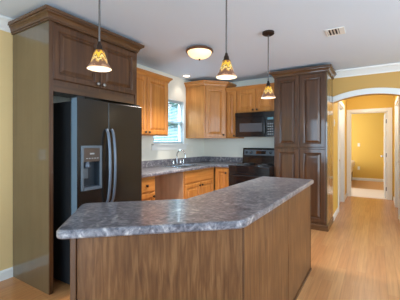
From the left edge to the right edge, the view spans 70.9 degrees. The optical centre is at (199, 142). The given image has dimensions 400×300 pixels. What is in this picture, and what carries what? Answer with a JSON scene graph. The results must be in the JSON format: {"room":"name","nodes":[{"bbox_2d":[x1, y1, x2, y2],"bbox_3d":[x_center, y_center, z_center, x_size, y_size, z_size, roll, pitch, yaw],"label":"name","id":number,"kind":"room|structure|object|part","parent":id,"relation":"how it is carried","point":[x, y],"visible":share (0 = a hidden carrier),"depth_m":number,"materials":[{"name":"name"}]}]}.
{"room":"kitchen","nodes":[
{"label":"kitchen","id":0,"kind":"room"},
{"bbox_2d":[0,30,203,270],"bbox_3d":[-2.142,0.060,2.262,0.120,2.440,8.360,0,0,32],"label":"wall","id":1,"kind":"structure","parent":0,"point":[6,39],"depth_m":2.67,"materials":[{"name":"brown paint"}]},
{"bbox_2d":[0,267,12,280],"bbox_3d":[-3.049,1.234,0.688,0.014,0.092,4.729,0,0,32],"label":"baseboard","id":2,"kind":"structure","parent":1,"relation":"attached to","point":[5,274],"depth_m":2.64,"materials":[{"name":"white paint"}]},
{"bbox_2d":[0,15,13,32],"bbox_3d":[-3.021,-1.105,0.670,0.080,0.109,4.729,0,0,32],"label":"trim","id":3,"kind":"structure","parent":1,"relation":"attached to","point":[4,20],"depth_m":2.60,"materials":[{"name":"white paint"}]},
{"bbox_2d":[137,67,172,135],"bbox_3d":[-0.830,-0.533,3.880,0.380,0.856,0.990,0,0,32],"label":"upper cabinet","id":4,"kind":"object","parent":1,"relation":"attached to","point":[152,88],"visible":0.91,"depth_m":3.89,"materials":[{"name":"brown wood"}]},
{"bbox_3d":[-0.842,-0.504,3.585,0.020,0.775,0.452,0,0,32],"label":"door","id":5,"kind":"part","parent":4,"relation":"part of","materials":[{"name":"brown wood"}]},
{"bbox_3d":[-0.830,-0.923,3.880,0.380,0.076,0.990,0,0,32],"label":"crown","id":6,"kind":"part","parent":4,"relation":"part of","materials":[{"name":"brown wood"}]},
{"bbox_3d":[-0.597,-0.504,3.975,0.020,0.775,0.452,0,0,32],"label":"door","id":7,"kind":"part","parent":4,"relation":"part of","materials":[{"name":"brown wood"}]},
{"bbox_2d":[151,98,187,149],"bbox_3d":[-0.534,-0.318,4.768,0.165,0.865,0.945,0,0,32],"label":"window","id":8,"kind":"structure","parent":1,"relation":"in","point":[157,145],"depth_m":4.91,"materials":[{"name":"white paint"}]},
{"bbox_3d":[-0.583,-0.370,4.799,0.050,0.760,0.835,0,0,32],"label":"frame","id":9,"kind":"part","parent":8,"relation":"part of","materials":[{"name":"white paint"}]},
{"bbox_2d":[154,99,182,142],"bbox_3d":[-0.542,-0.371,4.773,0.035,0.747,0.815,0,0,32],"label":"blind","id":10,"kind":"object","parent":8,"relation":"attached to","point":[180,123],"depth_m":4.96,"materials":[{"name":"grey plastic"}]},
{"bbox_3d":[-0.513,0.023,4.755,0.115,0.026,0.935,0,0,32],"label":"sill","id":11,"kind":"part","parent":8,"relation":"part of","materials":[{"name":"white paint"}]},
{"bbox_2d":[142,156,242,167],"bbox_3d":[-0.217,0.319,4.391,0.879,0.101,2.504,0,0,32],"label":"backsplash","id":12,"kind":"structure","parent":1,"relation":"attached to","point":[151,163],"depth_m":5.24,"materials":[{"name":"grey stone"}]},
{"bbox_2d":[0,0,399,81],"bbox_3d":[1.874,-1.210,3.328,5.796,0.100,14.670,0,0,32],"label":"ceiling","id":13,"kind":"structure","parent":0,"point":[166,29],"depth_m":2.90,"materials":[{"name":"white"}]},
{"bbox_2d":[87,0,111,71],"bbox_3d":[-0.656,-0.821,1.834,0.156,0.676,0.156,0,0,32],"label":"pendant lamp","id":14,"kind":"object","parent":13,"relation":"hanging from","point":[99,63],"visible":1,"depth_m":1.82,"materials":[{"name":"glass"}]},
{"bbox_3d":[-0.656,-0.897,1.834,0.011,0.485,0.011,0,0,-35],"label":"rod","id":15,"kind":"part","parent":14,"relation":"part of","materials":[{"name":"grey metal"}]},
{"bbox_2d":[95,41,103,50],"bbox_3d":[-0.656,-0.631,1.834,0.060,0.057,0.060,0,0,32],"label":"socket","id":16,"kind":"object","parent":14,"relation":"attached to","point":[99,47],"depth_m":1.82,"materials":[{"name":"black metal"}]},
{"bbox_3d":[-0.656,-0.544,1.834,0.156,0.122,0.156,0,0,32],"label":"lamp shade","id":17,"kind":"part","parent":14,"relation":"part of","materials":[{"name":"glass"}]},
{"bbox_2d":[186,45,212,60],"bbox_3d":[-0.006,-1.083,3.438,0.340,0.151,0.340,0,0,32],"label":"ceiling light","id":18,"kind":"object","parent":13,"relation":"attached to","point":[199,52],"visible":1,"depth_m":3.34,"materials":[{"name":"white glass"}]},
{"bbox_3d":[-0.006,-1.071,3.438,0.296,0.079,0.296,0,0,32],"label":"lamp shade","id":19,"kind":"part","parent":18,"relation":"part of","materials":[{"name":"beige glass"}]},
{"bbox_2d":[216,0,236,79],"bbox_3d":[0.194,-0.821,2.062,0.154,0.677,0.154,0,0,32],"label":"pendant lamp","id":20,"kind":"object","parent":13,"relation":"hanging from","point":[226,72],"visible":1,"depth_m":2.04,"materials":[{"name":"glass"}]},
{"bbox_3d":[0.194,-0.543,2.062,0.154,0.122,0.154,0,0,32],"label":"lamp shade","id":21,"kind":"part","parent":20,"relation":"part of","materials":[{"name":"glass"}]},
{"bbox_3d":[0.194,-0.897,2.062,0.011,0.486,0.011,0,0,-35],"label":"rod","id":22,"kind":"part","parent":20,"relation":"part of","materials":[{"name":"grey metal"}]},
{"bbox_2d":[261,30,275,98],"bbox_3d":[0.714,-0.816,2.939,0.152,0.687,0.152,0,0,32],"label":"pendant lamp","id":23,"kind":"object","parent":13,"relation":"hanging from","point":[268,93],"visible":1,"depth_m":2.92,"materials":[{"name":"glass"}]},
{"bbox_3d":[0.714,-0.533,2.939,0.152,0.122,0.152,0,0,32],"label":"lamp shade","id":24,"kind":"part","parent":23,"relation":"part of","materials":[{"name":"glass"}]},
{"bbox_3d":[0.714,-0.892,2.939,0.011,0.496,0.011,0,0,10],"label":"rod","id":25,"kind":"part","parent":23,"relation":"part of","materials":[{"name":"grey metal"}]},
{"bbox_2d":[324,26,345,36],"bbox_3d":[1.404,-1.155,2.920,0.180,0.007,0.200,0,0,32],"label":"ceiling vent","id":26,"kind":"object","parent":13,"relation":"in","point":[339,30],"visible":1,"depth_m":2.91,"materials":[{"name":"white metal"}]},
{"bbox_2d":[0,180,399,299],"bbox_3d":[1.874,1.330,3.328,5.796,0.100,14.670,0,0,32],"label":"floor","id":27,"kind":"structure","parent":0,"point":[358,258],"depth_m":3.11,"materials":[{"name":"brown wood"}]},
{"bbox_2d":[8,4,144,294],"bbox_3d":[-1.234,0.077,2.944,0.686,2.405,1.144,0,0,32],"label":"refrigerator surround","id":28,"kind":"object","parent":27,"relation":"on","point":[53,48],"visible":0.87,"depth_m":2.53,"materials":[{"name":"brown wood"}]},
{"bbox_3d":[-1.531,0.115,2.540,0.612,2.330,0.020,0,0,32],"label":"panel","id":29,"kind":"part","parent":28,"relation":"part of","materials":[{"name":"brown wood"}]},
{"bbox_3d":[-1.125,-0.782,2.591,0.020,0.475,0.477,0,0,32],"label":"door","id":30,"kind":"part","parent":28,"relation":"part of","materials":[{"name":"brown wood"}]},
{"bbox_3d":[-1.234,-1.080,2.944,0.686,0.090,1.144,0,0,32],"label":"crown","id":31,"kind":"part","parent":28,"relation":"part of","materials":[{"name":"brown wood"}]},
{"bbox_3d":[-0.868,-0.782,3.002,0.020,0.475,0.477,0,0,32],"label":"door","id":32,"kind":"part","parent":28,"relation":"part of","materials":[{"name":"brown wood"}]},
{"bbox_3d":[-1.000,0.115,3.388,0.612,2.330,0.020,0,0,32],"label":"panel","id":33,"kind":"part","parent":28,"relation":"part of","materials":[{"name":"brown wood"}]},
{"bbox_2d":[53,95,141,284],"bbox_3d":[-1.125,0.429,2.916,0.808,1.682,0.788,0,0,32],"label":"refrigerator","id":34,"kind":"object","parent":27,"relation":"on","point":[97,145],"visible":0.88,"depth_m":2.59,"materials":[{"name":"black metal"}]},
{"bbox_3d":[-1.011,0.194,2.512,0.060,0.050,0.060,0,0,32],"label":"spout","id":35,"kind":"part","parent":34,"relation":"part of","materials":[{"name":"grey"}]},
{"bbox_3d":[-1.002,0.106,2.545,0.080,0.123,0.171,0,0,32],"label":"control panel","id":36,"kind":"part","parent":34,"relation":"part of","materials":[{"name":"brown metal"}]},
{"bbox_3d":[-1.001,0.405,2.569,0.085,1.590,0.326,0,0,32],"label":"freezer door","id":37,"kind":"part","parent":34,"relation":"part of","materials":[{"name":"black metal"}]},
{"bbox_3d":[-0.860,0.220,2.644,0.070,0.711,0.029,0,0,32],"label":"handle","id":38,"kind":"part","parent":34,"relation":"part of","materials":[{"name":"grey metal"}]},
{"bbox_3d":[-0.828,0.220,2.695,0.070,0.711,0.029,0,0,32],"label":"handle","id":39,"kind":"part","parent":34,"relation":"part of","materials":[{"name":"grey metal"}]},
{"bbox_3d":[-0.791,0.405,2.905,0.085,1.590,0.453,0,0,32],"label":"door","id":40,"kind":"part","parent":34,"relation":"part of","materials":[{"name":"black metal"}]},
{"bbox_2d":[142,176,155,200],"bbox_3d":[-0.891,0.846,3.536,0.641,0.868,0.342,0,0,32],"label":"base cabinet","id":41,"kind":"object","parent":27,"relation":"on","point":[148,183],"visible":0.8,"depth_m":3.41,"materials":[{"name":"brown wood"}]},
{"bbox_3d":[-0.652,0.517,3.386,0.020,0.165,0.318,0,0,32],"label":"drawer","id":42,"kind":"part","parent":41,"relation":"part of","materials":[{"name":"brown wood"}]},
{"bbox_3d":[-0.652,0.887,3.386,0.020,0.545,0.318,0,0,32],"label":"door","id":43,"kind":"part","parent":41,"relation":"part of","materials":[{"name":"brown wood"}]},
{"bbox_2d":[155,167,213,199],"bbox_3d":[-0.234,0.846,4.587,0.641,0.868,0.904,0,0,32],"label":"base cabinet","id":44,"kind":"object","parent":27,"relation":"on","point":[187,184],"visible":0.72,"depth_m":4.24,"materials":[{"name":"brown wood"}]},
{"bbox_3d":[-0.492,0.846,4.218,0.593,0.868,0.005,0,0,32],"label":"panel","id":45,"kind":"part","parent":44,"relation":"part of","materials":[{"name":"brown wood"}]},
{"bbox_3d":[-0.110,0.887,4.252,0.020,0.545,0.418,0,0,32],"label":"door","id":46,"kind":"part","parent":44,"relation":"part of","materials":[{"name":"brown wood"}]},
{"bbox_2d":[142,156,242,177],"bbox_3d":[-0.217,0.339,4.391,0.879,0.142,2.504,0,0,32],"label":"countertop","id":47,"kind":"structure","parent":44,"relation":"on","point":[150,168],"depth_m":4.62,"materials":[{"name":"grey stone"}]},
{"bbox_2d":[171,150,185,164],"bbox_3d":[-0.310,0.234,4.650,0.203,0.257,0.369,0,0,32],"label":"faucet","id":48,"kind":"object","parent":47,"relation":"on","point":[180,162],"visible":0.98,"depth_m":4.67,"materials":[{"name":"silver metal"}]},
{"bbox_3d":[-0.314,0.229,4.633,0.192,0.246,0.021,0,0,32],"label":"spout","id":49,"kind":"part","parent":48,"relation":"part of","materials":[{"name":"silver metal"}]},
{"bbox_2d":[160,164,201,167],"bbox_3d":[-0.261,0.446,4.529,0.440,0.165,0.670,0,0,32],"label":"sink","id":50,"kind":"object","parent":47,"relation":"in","point":[180,165],"visible":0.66,"depth_m":4.54,"materials":[{"name":"silver metal"}]},
{"bbox_3d":[0.004,0.517,4.433,0.020,0.165,0.845,0,0,32],"label":"false drawer","id":51,"kind":"part","parent":44,"relation":"part of","materials":[{"name":"brown wood"}]},
{"bbox_3d":[0.116,0.887,4.612,0.020,0.545,0.418,0,0,32],"label":"door","id":52,"kind":"part","parent":44,"relation":"part of","materials":[{"name":"brown wood"}]},
{"bbox_2d":[70,185,311,299],"bbox_3d":[0.130,0.846,2.123,0.936,0.868,2.263,0,0,32],"label":"kitchen island","id":53,"kind":"object","parent":27,"relation":"on","point":[269,258],"visible":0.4,"depth_m":1.35,"materials":[{"name":"brown wood"}]},
{"bbox_3d":[-0.625,0.846,1.499,0.018,0.868,0.449,0,0,-11],"label":"panel","id":54,"kind":"part","parent":53,"relation":"part of","materials":[{"name":"brown wood"}]},
{"bbox_3d":[-0.554,0.846,1.237,0.021,0.868,0.030,0,0,-11],"label":"corner post","id":55,"kind":"part","parent":53,"relation":"part of","materials":[{"name":"brown wood"}]},
{"bbox_3d":[-0.168,0.846,1.319,0.766,0.868,0.018,0,0,-11],"label":"panel","id":56,"kind":"part","parent":53,"relation":"part of","materials":[{"name":"brown wood"}]},
{"bbox_2d":[56,176,313,238],"bbox_3d":[0.120,0.390,2.119,0.987,0.040,2.341,0,0,32],"label":"island countertop","id":57,"kind":"structure","parent":53,"relation":"on","point":[237,206],"depth_m":1.50,"materials":[{"name":"grey stone"}]},
{"bbox_3d":[0.436,0.846,1.767,0.018,0.868,0.828,0,0,32],"label":"panel","id":58,"kind":"part","parent":53,"relation":"part of","materials":[{"name":"brown wood"}]},
{"bbox_3d":[0.881,0.846,2.478,0.018,0.868,0.834,0,0,32],"label":"panel","id":59,"kind":"part","parent":53,"relation":"part of","materials":[{"name":"brown wood"}]},
{"bbox_3d":[0.679,1.269,2.129,0.010,0.022,1.670,0,0,32],"label":"trim","id":60,"kind":"part","parent":53,"relation":"part of","materials":[{"name":"brown wood"}]},
{"bbox_3d":[1.104,0.846,2.841,0.030,0.868,0.013,0,0,32],"label":"corner post","id":61,"kind":"part","parent":53,"relation":"part of","materials":[{"name":"brown wood"}]},
{"bbox_2d":[215,167,228,189],"bbox_3d":[0.524,0.846,5.011,0.282,0.868,0.665,0,0,32],"label":"base cabinet","id":62,"kind":"object","parent":27,"relation":"on","point":[221,173],"visible":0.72,"depth_m":4.75,"materials":[{"name":"brown wood"}]},
{"bbox_2d":[228,148,273,185],"bbox_3d":[0.927,0.675,4.729,0.693,1.170,0.711,0,0,32],"label":"stove","id":63,"kind":"object","parent":27,"relation":"on","point":[256,162],"visible":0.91,"depth_m":4.61,"materials":[{"name":"black metal"}]},
{"bbox_3d":[0.752,0.527,4.450,0.593,0.026,0.052,0,0,32],"label":"handle","id":64,"kind":"part","parent":63,"relation":"part of","materials":[{"name":"black"}]},
{"bbox_3d":[0.776,0.435,4.488,0.683,0.080,0.030,0,0,32],"label":"vent trim","id":65,"kind":"part","parent":63,"relation":"part of","materials":[{"name":"black metal"}]},
{"bbox_3d":[0.774,0.740,4.485,0.683,0.520,0.035,0,0,32],"label":"oven door","id":66,"kind":"part","parent":63,"relation":"part of","materials":[{"name":"black glass"}]},
{"bbox_2d":[228,163,273,168],"bbox_3d":[0.923,0.380,4.722,0.693,0.030,0.607,0,0,32],"label":"cooktop","id":67,"kind":"object","parent":63,"relation":"in","point":[241,165],"depth_m":4.56,"materials":[{"name":"black glass"}]},
{"bbox_2d":[256,151,265,153],"bbox_3d":[1.078,0.168,4.970,0.180,0.055,0.012,0,0,32],"label":"clock","id":68,"kind":"object","parent":63,"relation":"on","point":[257,152],"depth_m":4.97,"materials":[{"name":"black glass"}]},
{"bbox_2d":[269,64,336,231],"bbox_3d":[1.656,0.080,4.499,0.901,2.400,0.668,0,0,32],"label":"pantry cabinet","id":69,"kind":"object","parent":27,"relation":"on","point":[303,102],"visible":0.83,"depth_m":4.22,"materials":[{"name":"brown wood"}]},
{"bbox_3d":[1.350,-0.480,4.358,0.358,1.090,0.020,0,0,32],"label":"door","id":70,"kind":"part","parent":69,"relation":"part of","materials":[{"name":"brown wood"}]},
{"bbox_3d":[1.350,0.627,4.358,0.358,1.075,0.020,0,0,32],"label":"door","id":71,"kind":"part","parent":69,"relation":"part of","materials":[{"name":"brown wood"}]},
{"bbox_3d":[1.656,-1.075,4.499,0.901,0.090,0.668,0,0,32],"label":"crown","id":72,"kind":"part","parent":69,"relation":"part of","materials":[{"name":"brown wood"}]},
{"bbox_3d":[1.661,-0.480,4.163,0.358,1.090,0.020,0,0,32],"label":"door","id":73,"kind":"part","parent":69,"relation":"part of","materials":[{"name":"brown wood"}]},
{"bbox_3d":[1.661,0.627,4.163,0.358,1.075,0.020,0,0,32],"label":"door","id":74,"kind":"part","parent":69,"relation":"part of","materials":[{"name":"brown wood"}]},
{"bbox_3d":[1.675,1.238,4.517,0.789,0.085,0.618,0,0,32],"label":"moulding","id":75,"kind":"part","parent":69,"relation":"part of","materials":[{"name":"brown wood"}]},
{"bbox_3d":[1.994,0.115,4.324,0.018,2.330,0.606,0,0,32],"label":"panel","id":76,"kind":"part","parent":69,"relation":"part of","materials":[{"name":"brown wood"}]},
{"bbox_2d":[351,160,354,180],"bbox_3d":[4.079,0.930,9.245,1.720,0.700,1.600,0,0,32],"label":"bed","id":77,"kind":"object","parent":27,"relation":"on","point":[352,161],"visible":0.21,"depth_m":9.03,"materials":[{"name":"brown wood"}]},
{"bbox_2d":[204,77,273,190],"bbox_3d":[0.824,0.060,5.277,1.706,2.440,0.100,0,0,32],"label":"wall","id":78,"kind":"structure","parent":0,"point":[212,147],"depth_m":5.29,"materials":[{"name":"beige paint"}]},
{"bbox_2d":[184,80,236,138],"bbox_3d":[0.200,-0.590,5.198,0.727,1.010,0.691,0,0,32],"label":"upper cabinet","id":79,"kind":"object","parent":78,"relation":"attached to","point":[205,99],"visible":0.98,"depth_m":5.00,"materials":[{"name":"brown wood"}]},
{"bbox_3d":[0.224,-1.053,5.077,1.003,0.086,0.329,0,0,-11],"label":"crown","id":80,"kind":"part","parent":79,"relation":"part of","materials":[{"name":"brown wood"}]},
{"bbox_3d":[0.271,-0.550,4.984,0.358,0.890,0.020,0,0,-15],"label":"door","id":81,"kind":"part","parent":79,"relation":"part of","materials":[{"name":"brown wood"}]},
{"bbox_2d":[225,87,243,138],"bbox_3d":[0.633,-0.531,5.115,0.206,0.892,0.372,0,0,32],"label":"upper cabinet","id":82,"kind":"object","parent":78,"relation":"attached to","point":[231,93],"visible":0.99,"depth_m":4.99,"materials":[{"name":"brown wood"}]},
{"bbox_3d":[0.550,-0.941,4.977,0.200,0.072,0.050,0,0,32],"label":"crown","id":83,"kind":"part","parent":82,"relation":"part of","materials":[{"name":"brown wood"}]},
{"bbox_3d":[0.557,-0.504,4.990,0.186,0.815,0.020,0,0,32],"label":"door","id":84,"kind":"part","parent":82,"relation":"part of","materials":[{"name":"brown wood"}]},
{"bbox_2d":[236,83,273,112],"bbox_3d":[1.016,-0.750,4.875,0.694,0.455,0.372,0,0,32],"label":"upper cabinet","id":85,"kind":"object","parent":78,"relation":"attached to","point":[249,99],"visible":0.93,"depth_m":4.76,"materials":[{"name":"brown wood"}]},
{"bbox_3d":[0.795,-0.723,4.842,0.331,0.378,0.020,0,0,32],"label":"door","id":86,"kind":"part","parent":85,"relation":"part of","materials":[{"name":"brown wood"}]},
{"bbox_2d":[235,111,273,136],"bbox_3d":[0.997,-0.311,4.846,0.690,0.412,0.440,0,0,32],"label":"microwave","id":87,"kind":"object","parent":85,"relation":"attached to","point":[249,124],"visible":0.88,"depth_m":4.69,"materials":[{"name":"black metal"}]},
{"bbox_3d":[0.855,-0.271,4.745,0.555,0.332,0.030,0,0,32],"label":"door","id":88,"kind":"part","parent":87,"relation":"part of","materials":[{"name":"black glass"}]},
{"bbox_3d":[1.148,-0.271,4.561,0.132,0.332,0.030,0,0,32],"label":"control panel","id":89,"kind":"part","parent":87,"relation":"part of","materials":[{"name":"black plastic"}]},
{"bbox_3d":[0.930,-0.941,4.739,0.694,0.072,0.050,0,0,32],"label":"crown","id":90,"kind":"part","parent":85,"relation":"part of","materials":[{"name":"brown wood"}]},
{"bbox_3d":[1.082,-0.723,4.662,0.331,0.378,0.020,0,0,32],"label":"door","id":91,"kind":"part","parent":85,"relation":"part of","materials":[{"name":"brown wood"}]},
{"bbox_2d":[334,99,346,212],"bbox_3d":[2.864,0.060,5.817,0.120,2.440,2.560,0,0,32],"label":"wall","id":92,"kind":"structure","parent":0,"point":[344,102],"depth_m":5.04,"materials":[{"name":"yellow paint"}]},
{"bbox_2d":[333,208,338,219],"bbox_3d":[2.361,1.234,4.887,0.014,0.092,0.729,0,0,32],"label":"baseboard","id":93,"kind":"structure","parent":92,"relation":"attached to","point":[337,209],"depth_m":4.90,"materials":[{"name":"white paint"}]},
{"bbox_2d":[339,109,340,202],"bbox_3d":[2.794,0.273,5.719,0.173,1.995,0.936,0,0,32],"label":"door","id":94,"kind":"structure","parent":92,"relation":"in","point":[339,109],"depth_m":5.91,"materials":[{"name":"white paint"}]},
{"bbox_2d":[338,101,344,207],"bbox_3d":[2.809,0.225,5.710,0.140,2.110,1.140,0,0,32],"label":"trim","id":95,"kind":"structure","parent":92,"relation":"attached to","point":[340,102],"depth_m":6.10,"materials":[{"name":"white paint"}]},
{"bbox_2d":[333,71,399,213],"bbox_3d":[3.245,0.060,3.985,3.930,2.440,0.140,0,0,32],"label":"wall","id":96,"kind":"structure","parent":0,"point":[390,79],"depth_m":4.36,"materials":[{"name":"yellow paint"}]},
{"bbox_2d":[333,88,399,101],"bbox_3d":[2.631,0.221,4.276,1.110,2.118,0.020,0,0,32],"label":"trim","id":97,"kind":"structure","parent":96,"relation":"attached to","point":[396,91],"depth_m":4.30,"materials":[{"name":"white paint"}]},
{"bbox_2d":[334,62,399,77],"bbox_3d":[3.499,-1.105,3.697,3.194,0.109,0.080,0,0,32],"label":"trim","id":98,"kind":"structure","parent":96,"relation":"attached to","point":[393,67],"depth_m":4.28,"materials":[{"name":"white paint"}]},
{"bbox_2d":[351,112,386,178],"bbox_3d":[5.468,0.060,9.672,4.200,2.440,0.100,0,0,32],"label":"wall","id":99,"kind":"structure","parent":0,"point":[367,129],"depth_m":9.48,"materials":[{"name":"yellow paint"}]},
{"bbox_2d":[352,177,383,181],"bbox_3d":[5.396,1.234,9.651,4.100,0.092,0.014,0,0,32],"label":"baseboard","id":100,"kind":"structure","parent":99,"relation":"attached to","point":[353,178],"depth_m":9.48,"materials":[{"name":"white paint"}]},
{"bbox_2d":[347,95,393,199],"bbox_3d":[3.972,0.060,6.586,0.940,2.440,0.120,0,0,32],"label":"wall","id":101,"kind":"structure","parent":0,"point":[370,101],"depth_m":6.45,"materials":[{"name":"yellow paint"}]},
{"bbox_2d":[347,108,391,199],"bbox_3d":[3.955,0.242,6.585,0.908,2.075,0.140,0,0,32],"label":"trim","id":102,"kind":"structure","parent":101,"relation":"attached to","point":[375,110],"depth_m":6.40,"materials":[{"name":"white paint"}]},
{"bbox_2d":[381,113,386,197],"bbox_3d":[4.462,0.290,6.774,0.173,1.960,0.722,0,0,32],"label":"door","id":103,"kind":"structure","parent":101,"relation":"in","point":[385,118],"depth_m":6.55,"materials":[{"name":"white paint"}]},
{"bbox_2d":[394,96,396,197],"bbox_3d":[3.763,0.060,5.254,0.120,2.440,2.560,0,0,32],"label":"wall","id":104,"kind":"structure","parent":0,"point":[395,97],"depth_m":6.09,"materials":[{"name":"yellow paint"}]},
{"bbox_2d":[395,96,399,218],"bbox_3d":[3.691,0.225,5.158,0.140,2.110,1.140,0,0,32],"label":"trim","id":105,"kind":"structure","parent":104,"relation":"attached to","point":[397,101],"depth_m":5.57,"materials":[{"name":"white paint"}]},
{"label":"outside","id":106,"kind":"structure","parent":0,"visible":0},
{"bbox_3d":[-4.265,1.605,7.391,8.924,0.050,12.000,0,0,32],"label":"ground","id":107,"kind":"structure","parent":106,"visible":0},
{"bbox_2d":[154,103,177,140],"bbox_3d":[-0.974,0.121,7.691,2.368,2.921,2.375,0,0,32],"label":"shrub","id":108,"kind":"object","parent":107,"relation":"on","point":[174,105],"visible":0.05,"depth_m":7.24,"materials":[{"name":"teal plant"}]}
]}

